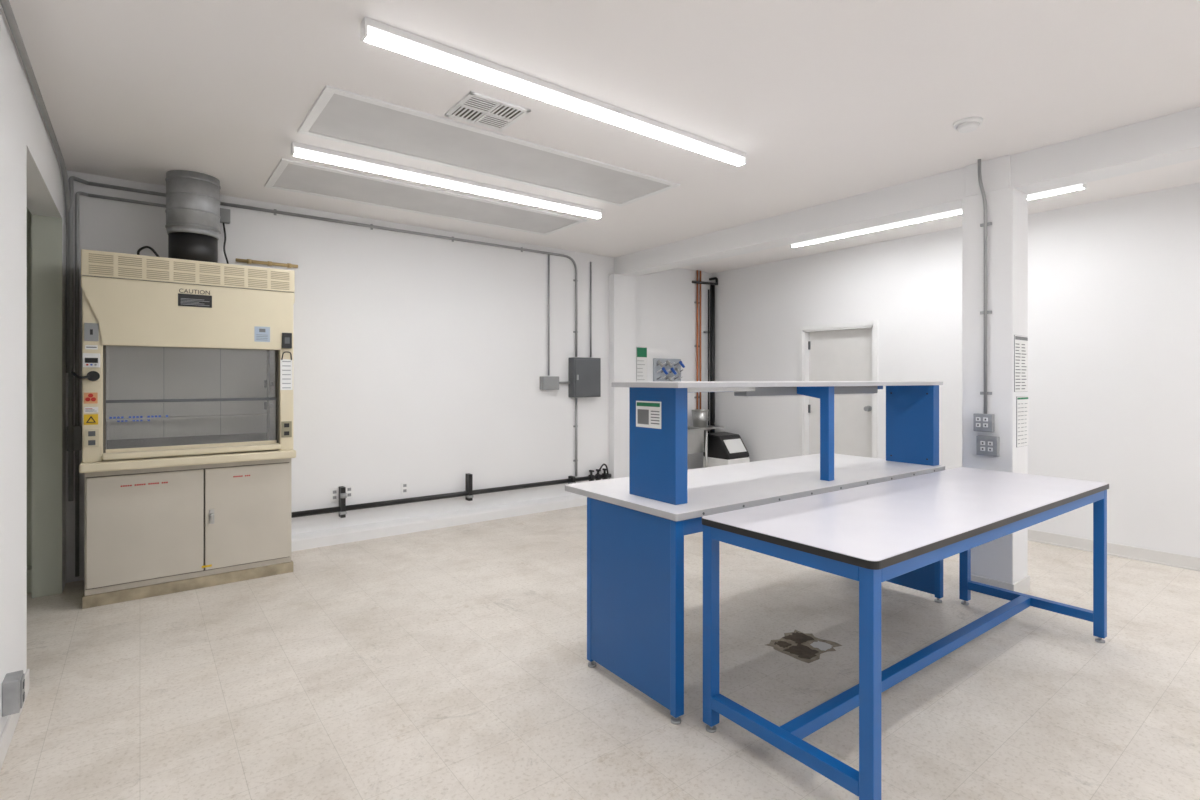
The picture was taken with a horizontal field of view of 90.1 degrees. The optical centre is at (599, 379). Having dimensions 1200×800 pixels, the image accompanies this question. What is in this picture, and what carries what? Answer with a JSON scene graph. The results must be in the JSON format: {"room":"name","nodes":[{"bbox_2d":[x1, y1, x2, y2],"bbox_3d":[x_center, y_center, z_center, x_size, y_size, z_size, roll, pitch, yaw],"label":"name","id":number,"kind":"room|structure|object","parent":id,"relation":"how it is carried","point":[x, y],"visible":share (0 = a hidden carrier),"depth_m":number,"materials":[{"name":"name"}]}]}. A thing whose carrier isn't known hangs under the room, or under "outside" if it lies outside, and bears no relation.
{"room":"laboratory","nodes":[
{"label":"laboratory","id":0,"kind":"room"},
{"bbox_2d":[0,3,65,735],"bbox_3d":[-1.568,-0.025,0.384,1.180,2.950,8.920,0,0,-38],"label":"wall","id":1,"kind":"structure","parent":0,"point":[13,75],"depth_m":2.95,"materials":[{"name":"paint"}]},
{"bbox_2d":[2,670,24,716],"bbox_3d":[-2.296,1.225,2.347,0.058,0.130,0.100,0,0,-38],"label":"outlet box","id":2,"kind":"object","parent":1,"relation":"attached to","point":[13,684],"visible":1,"depth_m":2.31,"materials":[{"name":"metal"}]},
{"bbox_2d":[0,669,28,769],"bbox_3d":[-0.527,1.400,0.005,0.010,0.100,7.050,0,0,-38],"label":"baseboard","id":3,"kind":"structure","parent":1,"relation":"attached to","point":[6,736],"depth_m":2.37,"materials":[{"name":"plastic"}]},
{"bbox_2d":[0,0,88,576],"bbox_3d":[-1.104,-0.019,0.860,0.124,2.839,8.710,0,0,-38],"label":"conduit","id":4,"kind":"object","parent":1,"relation":"attached to","point":[73,433],"visible":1,"depth_m":4.20,"materials":[{"name":"metal"}]},
{"bbox_2d":[66,170,711,582],"bbox_3d":[-1.594,-0.025,6.082,8.180,2.950,0.150,0,0,-38],"label":"wall","id":5,"kind":"structure","parent":0,"point":[420,361],"depth_m":5.86,"materials":[{"name":"paint"}]},
{"bbox_2d":[236,258,297,267],"bbox_3d":[-2.792,-0.980,5.030,0.460,0.038,0.038,0,0,-38],"label":"gas pipe","id":6,"kind":"object","parent":5,"relation":"attached to","point":[248,261],"visible":1,"depth_m":5.02,"materials":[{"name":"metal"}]},
{"bbox_2d":[330,488,338,501],"bbox_3d":[-2.382,1.030,5.376,0.072,0.116,0.011,0,0,-38],"label":"wall outlet","id":7,"kind":"object","parent":5,"relation":"attached to","point":[334,492],"visible":1,"depth_m":5.37,"materials":[{"name":"white plastic"}]},
{"bbox_2d":[88,181,591,475],"bbox_3d":[-1.907,-0.165,5.726,4.550,2.570,0.034,0,0,-38],"label":"conduit","id":8,"kind":"object","parent":5,"relation":"attached to","point":[275,211],"visible":0.98,"depth_m":5.87,"materials":[{"name":"metal"}]},
{"bbox_2d":[345,485,352,498],"bbox_3d":[-2.283,1.020,5.452,0.072,0.116,0.011,0,0,-38],"label":"wall outlet","id":9,"kind":"object","parent":5,"relation":"attached to","point":[349,489],"visible":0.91,"depth_m":5.45,"materials":[{"name":"white plastic"}]},
{"bbox_2d":[401,482,407,494],"bbox_3d":[-1.879,1.040,5.763,0.072,0.116,0.011,0,0,-38],"label":"wall outlet","id":10,"kind":"object","parent":5,"relation":"attached to","point":[404,485],"visible":1,"depth_m":5.76,"materials":[{"name":"white plastic"}]},
{"bbox_2d":[291,494,586,551],"bbox_3d":[-1.274,1.393,6.158,3.580,0.115,0.120,0,0,-38],"label":"trim","id":11,"kind":"structure","parent":5,"relation":"attached to","point":[309,540],"depth_m":5.79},
{"bbox_2d":[291,464,610,517],"bbox_3d":[-1.280,1.095,6.156,3.550,0.270,0.116,0,0,-38],"label":"pipe","id":12,"kind":"object","parent":5,"relation":"attached to","point":[342,509],"visible":0.95,"depth_m":5.97,"materials":[{"name":"plastic"}]},
{"bbox_2d":[540,376,569,389],"bbox_3d":[-0.499,0.035,6.782,0.390,0.150,0.074,0,0,-38],"label":"junction box","id":13,"kind":"object","parent":5,"relation":"attached to","point":[546,382],"visible":1,"depth_m":6.70,"materials":[{"name":"grey plastic"}]},
{"bbox_2d":[568,357,600,396],"bbox_3d":[-0.173,-0.030,6.997,0.390,0.460,0.130,0,0,-38],"label":"breaker panel","id":14,"kind":"object","parent":5,"relation":"attached to","point":[584,374],"visible":1,"depth_m":6.93,"materials":[{"name":"grey metal"}]},
{"bbox_2d":[609,274,634,478],"bbox_3d":[0.274,0.085,7.360,0.340,2.730,0.100,0,0,-38],"label":"column","id":15,"kind":"structure","parent":5,"relation":"attached to","point":[621,287],"depth_m":7.29,"materials":[{"name":"paint"}]},
{"bbox_2d":[636,347,646,380],"bbox_3d":[0.531,-0.195,7.615,0.180,0.450,0.007,0,0,-38],"label":"notice","id":16,"kind":"object","parent":5,"relation":"attached to","point":[641,352],"visible":0.92,"depth_m":7.61,"materials":[{"name":"white paper"}]},
{"bbox_2d":[653,358,684,380],"bbox_3d":[0.918,-0.015,7.827,0.490,0.530,0.139,0,0,-38],"label":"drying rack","id":17,"kind":"object","parent":5,"relation":"attached to","point":[663,369],"visible":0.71,"depth_m":7.81,"materials":[{"name":"grey plastic"}]},
{"bbox_2d":[694,270,700,408],"bbox_3d":[1.351,-0.475,8.223,0.120,2.050,0.043,0,0,-38],"label":"copper pipe","id":18,"kind":"object","parent":5,"relation":"attached to","point":[696,301],"visible":0.95,"depth_m":8.20,"materials":[{"name":"metal"}]},
{"bbox_2d":[692,277,717,284],"bbox_3d":[1.398,-1.361,8.191,0.498,0.135,0.146,0,0,-38],"label":"bracket","id":19,"kind":"object","parent":5,"relation":"attached to","point":[713,278],"visible":1,"depth_m":8.20,"materials":[{"name":"black plastic"}]},
{"bbox_2d":[688,425,724,430],"bbox_3d":[1.374,0.738,8.045,0.500,0.225,0.348,0,0,-38],"label":"wall shelf","id":20,"kind":"object","parent":5,"relation":"attached to","point":[708,426],"visible":0.28,"depth_m":8.02,"materials":[{"name":"silver metal"}]},
{"bbox_2d":[691,409,708,427],"bbox_3d":[1.329,0.510,7.956,0.228,0.230,0.228,0,0,-38],"label":"bucket","id":21,"kind":"object","parent":20,"relation":"on","point":[700,417],"visible":0.99,"depth_m":7.87,"materials":[{"name":"silver metal"}]},
{"bbox_2d":[703,285,714,432],"bbox_3d":[1.529,0.000,8.320,0.160,2.700,0.103,0,0,-38],"label":"drain pipe","id":22,"kind":"object","parent":5,"relation":"attached to","point":[711,332],"visible":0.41,"depth_m":8.30,"materials":[{"name":"plastic"}]},
{"bbox_2d":[445,91,530,131],"bbox_3d":[-0.630,-1.494,3.349,0.360,0.012,0.340,0,0,-38],"label":"ceiling air vent","id":23,"kind":"object","parent":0,"point":[474,108],"depth_m":3.33,"materials":[{"name":"white metal"}]},
{"bbox_2d":[0,505,1199,799],"bbox_3d":[1.743,1.510,2.927,9.630,0.120,9.220,0,0,-38],"label":"floor","id":24,"kind":"structure","parent":0,"point":[447,663],"depth_m":2.81,"materials":[{"name":"plastic"}]},
{"bbox_2d":[71,249,295,608],"bbox_3d":[-2.994,0.312,4.377,1.274,2.275,0.730,0,0,-38],"label":"fume hood","id":25,"kind":"object","parent":24,"relation":"on","point":[188,451],"visible":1,"depth_m":4.22,"materials":[{"name":"beige metal"}]},
{"bbox_2d":[137,246,159,256],"bbox_3d":[-3.202,-0.885,4.245,0.275,0.120,0.085,0,0,26],"label":"power cable","id":26,"kind":"object","parent":25,"relation":"on","point":[143,247],"visible":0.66,"depth_m":4.22,"materials":[{"name":"black plastic"}]},
{"bbox_2d":[165,170,220,262],"bbox_3d":[-3.015,-1.163,4.443,0.344,0.674,0.344,0,0,-38],"label":"duct","id":27,"kind":"object","parent":25,"relation":"on","point":[193,202],"visible":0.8,"depth_m":4.31,"materials":[{"name":"silver metal"}]},
{"bbox_2d":[220,208,229,263],"bbox_3d":[-3.011,-1.108,4.807,0.080,0.543,0.127,0,0,-38],"label":"power cable","id":28,"kind":"object","parent":25,"relation":"attached to","point":[224,213],"visible":0.73,"depth_m":4.82,"materials":[{"name":"black plastic"}]},
{"bbox_2d":[688,427,709,466],"bbox_3d":[0.995,0.874,7.611,0.550,1.152,0.560,0,0,-38],"label":"utility sink","id":29,"kind":"object","parent":24,"relation":"on","point":[697,437],"visible":0.14,"depth_m":7.51,"materials":[{"name":"silver metal"}]},
{"bbox_2d":[703,432,749,467],"bbox_3d":[1.628,1.070,7.715,0.420,0.759,0.426,0,0,-38],"label":"ice maker","id":30,"kind":"object","parent":24,"relation":"on","point":[724,448],"visible":0.34,"depth_m":7.59,"materials":[{"name":"black plastic"}]},
{"bbox_2d":[565,381,944,724],"bbox_3d":[1.045,0.729,3.566,2.430,1.442,0.874,0,0,-36],"label":"lab bench","id":31,"kind":"object","parent":24,"relation":"on","point":[638,523],"visible":0.91,"depth_m":2.89,"materials":[{"name":"blue painted steel"},{"name":"white laminate"},{"name":"grey plastic"}]},
{"bbox_2d":[766,630,841,662],"bbox_3d":[1.109,1.449,3.279,0.340,0.002,0.305,0,0,-38],"label":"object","id":32,"kind":"structure","parent":24,"relation":"on","point":[805,647],"depth_m":3.27,"materials":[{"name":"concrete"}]},
{"bbox_2d":[702,467,1108,799],"bbox_3d":[1.616,1.010,2.902,2.430,0.880,0.765,0,0,-36],"label":"work table","id":33,"kind":"object","parent":24,"relation":"on","point":[871,535],"visible":1,"depth_m":2.45,"materials":[{"name":"white laminate"}]},
{"bbox_2d":[962,155,1029,593],"bbox_3d":[2.748,-0.025,4.172,0.300,2.950,0.330,0,0,-38],"label":"support column","id":34,"kind":"structure","parent":24,"relation":"on","point":[1002,562],"depth_m":4.06,"materials":[{"name":"paint"}]},
{"bbox_2d":[973,159,999,455],"bbox_3d":[2.617,-0.495,4.062,0.060,2.010,0.145,0,0,-38],"label":"conduit","id":35,"kind":"object","parent":34,"relation":"attached to","point":[985,445],"visible":1,"depth_m":4.07,"materials":[{"name":"metal"}]},
{"bbox_2d":[1014,335,1027,391],"bbox_3d":[2.844,-0.110,4.046,0.240,0.380,0.007,0,0,-38],"label":"poster","id":36,"kind":"object","parent":34,"relation":"attached to","point":[1020,342],"visible":1,"depth_m":4.03,"materials":[{"name":"paper"}]},
{"bbox_2d":[1016,396,1027,446],"bbox_3d":[2.864,0.280,4.061,0.210,0.340,0.007,0,0,-38],"label":"poster","id":37,"kind":"object","parent":34,"relation":"attached to","point":[1021,401],"visible":1,"depth_m":4.04,"materials":[{"name":"paper"}]},
{"bbox_2d":[9,0,1199,272],"bbox_3d":[1.743,-1.560,2.927,9.630,0.120,9.220,0,0,-38],"label":"ceiling","id":38,"kind":"structure","parent":0,"point":[825,101],"depth_m":3.08,"materials":[{"name":"paint"}]},
{"bbox_2d":[264,158,586,235],"bbox_3d":[-1.354,-1.494,5.113,2.560,0.012,0.720,0,0,-38],"label":"ceiling access panel","id":39,"kind":"object","parent":38,"relation":"attached to","point":[289,175],"depth_m":4.93,"materials":[{"name":"white metal"}]},
{"bbox_2d":[291,142,601,218],"bbox_3d":[-0.974,-1.462,4.535,2.460,0.075,0.062,0,0,-38],"label":"ceiling light","id":40,"kind":"object","parent":38,"relation":"attached to","point":[301,150],"visible":1,"depth_m":4.33,"materials":[{"name":"white plastic"}]},
{"bbox_2d":[297,85,679,206],"bbox_3d":[-0.604,-1.494,4.094,2.530,0.012,0.710,0,0,-38],"label":"ceiling access panel","id":41,"kind":"object","parent":38,"relation":"attached to","point":[338,115],"depth_m":3.87,"materials":[{"name":"white metal"}]},
{"bbox_2d":[360,17,745,166],"bbox_3d":[-0.021,-1.462,3.237,2.440,0.075,0.062,0,0,-38],"label":"ceiling light","id":42,"kind":"object","parent":38,"relation":"attached to","point":[372,31],"visible":1,"depth_m":2.96,"materials":[{"name":"white plastic"}]},
{"bbox_2d":[790,209,961,247],"bbox_3d":[2.579,-1.432,5.770,0.062,0.043,1.685,0,0,-38],"label":"ceiling light","id":43,"kind":"object","parent":38,"relation":"attached to","point":[959,211],"depth_m":5.64,"materials":[{"name":"white plastic"}]},
{"bbox_2d":[614,107,1199,276],"bbox_3d":[2.992,-1.390,3.886,0.260,0.220,8.920,0,0,-38],"label":"ceiling beam","id":44,"kind":"structure","parent":38,"relation":"attached to","point":[1171,139],"depth_m":4.40,"materials":[{"name":"white paint"}]},
{"bbox_2d":[953,117,982,132],"bbox_3d":[2.140,-1.478,3.485,0.150,0.045,0.150,0,0,-38],"label":"smoke detector","id":45,"kind":"object","parent":38,"relation":"attached to","point":[969,124],"visible":1,"depth_m":3.45,"materials":[{"name":"white plastic"}]},
{"bbox_2d":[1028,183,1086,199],"bbox_3d":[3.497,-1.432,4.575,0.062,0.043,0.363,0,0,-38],"label":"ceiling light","id":46,"kind":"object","parent":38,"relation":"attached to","point":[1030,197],"depth_m":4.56,"materials":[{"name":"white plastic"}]},
{"bbox_2d":[712,182,1199,557],"bbox_3d":[4.352,-0.025,4.931,0.150,2.950,8.920,0,0,-38],"label":"wall","id":47,"kind":"structure","parent":0,"point":[1114,284],"depth_m":5.20,"materials":[{"name":"paint"}]},
{"bbox_2d":[799,320,877,457],"bbox_3d":[2.786,0.400,6.956,0.163,2.100,0.980,0,0,-38],"label":"door","id":48,"kind":"structure","parent":47,"relation":"in","point":[840,351],"depth_m":6.95,"materials":[{"name":"paint"}]},
{"bbox_2d":[1028,529,1199,571],"bbox_3d":[4.284,1.400,4.879,0.022,0.100,8.920,0,0,-38],"label":"baseboard","id":49,"kind":"structure","parent":47,"relation":"attached to","point":[1129,552],"depth_m":4.88,"materials":[{"name":"plastic"}]}
]}

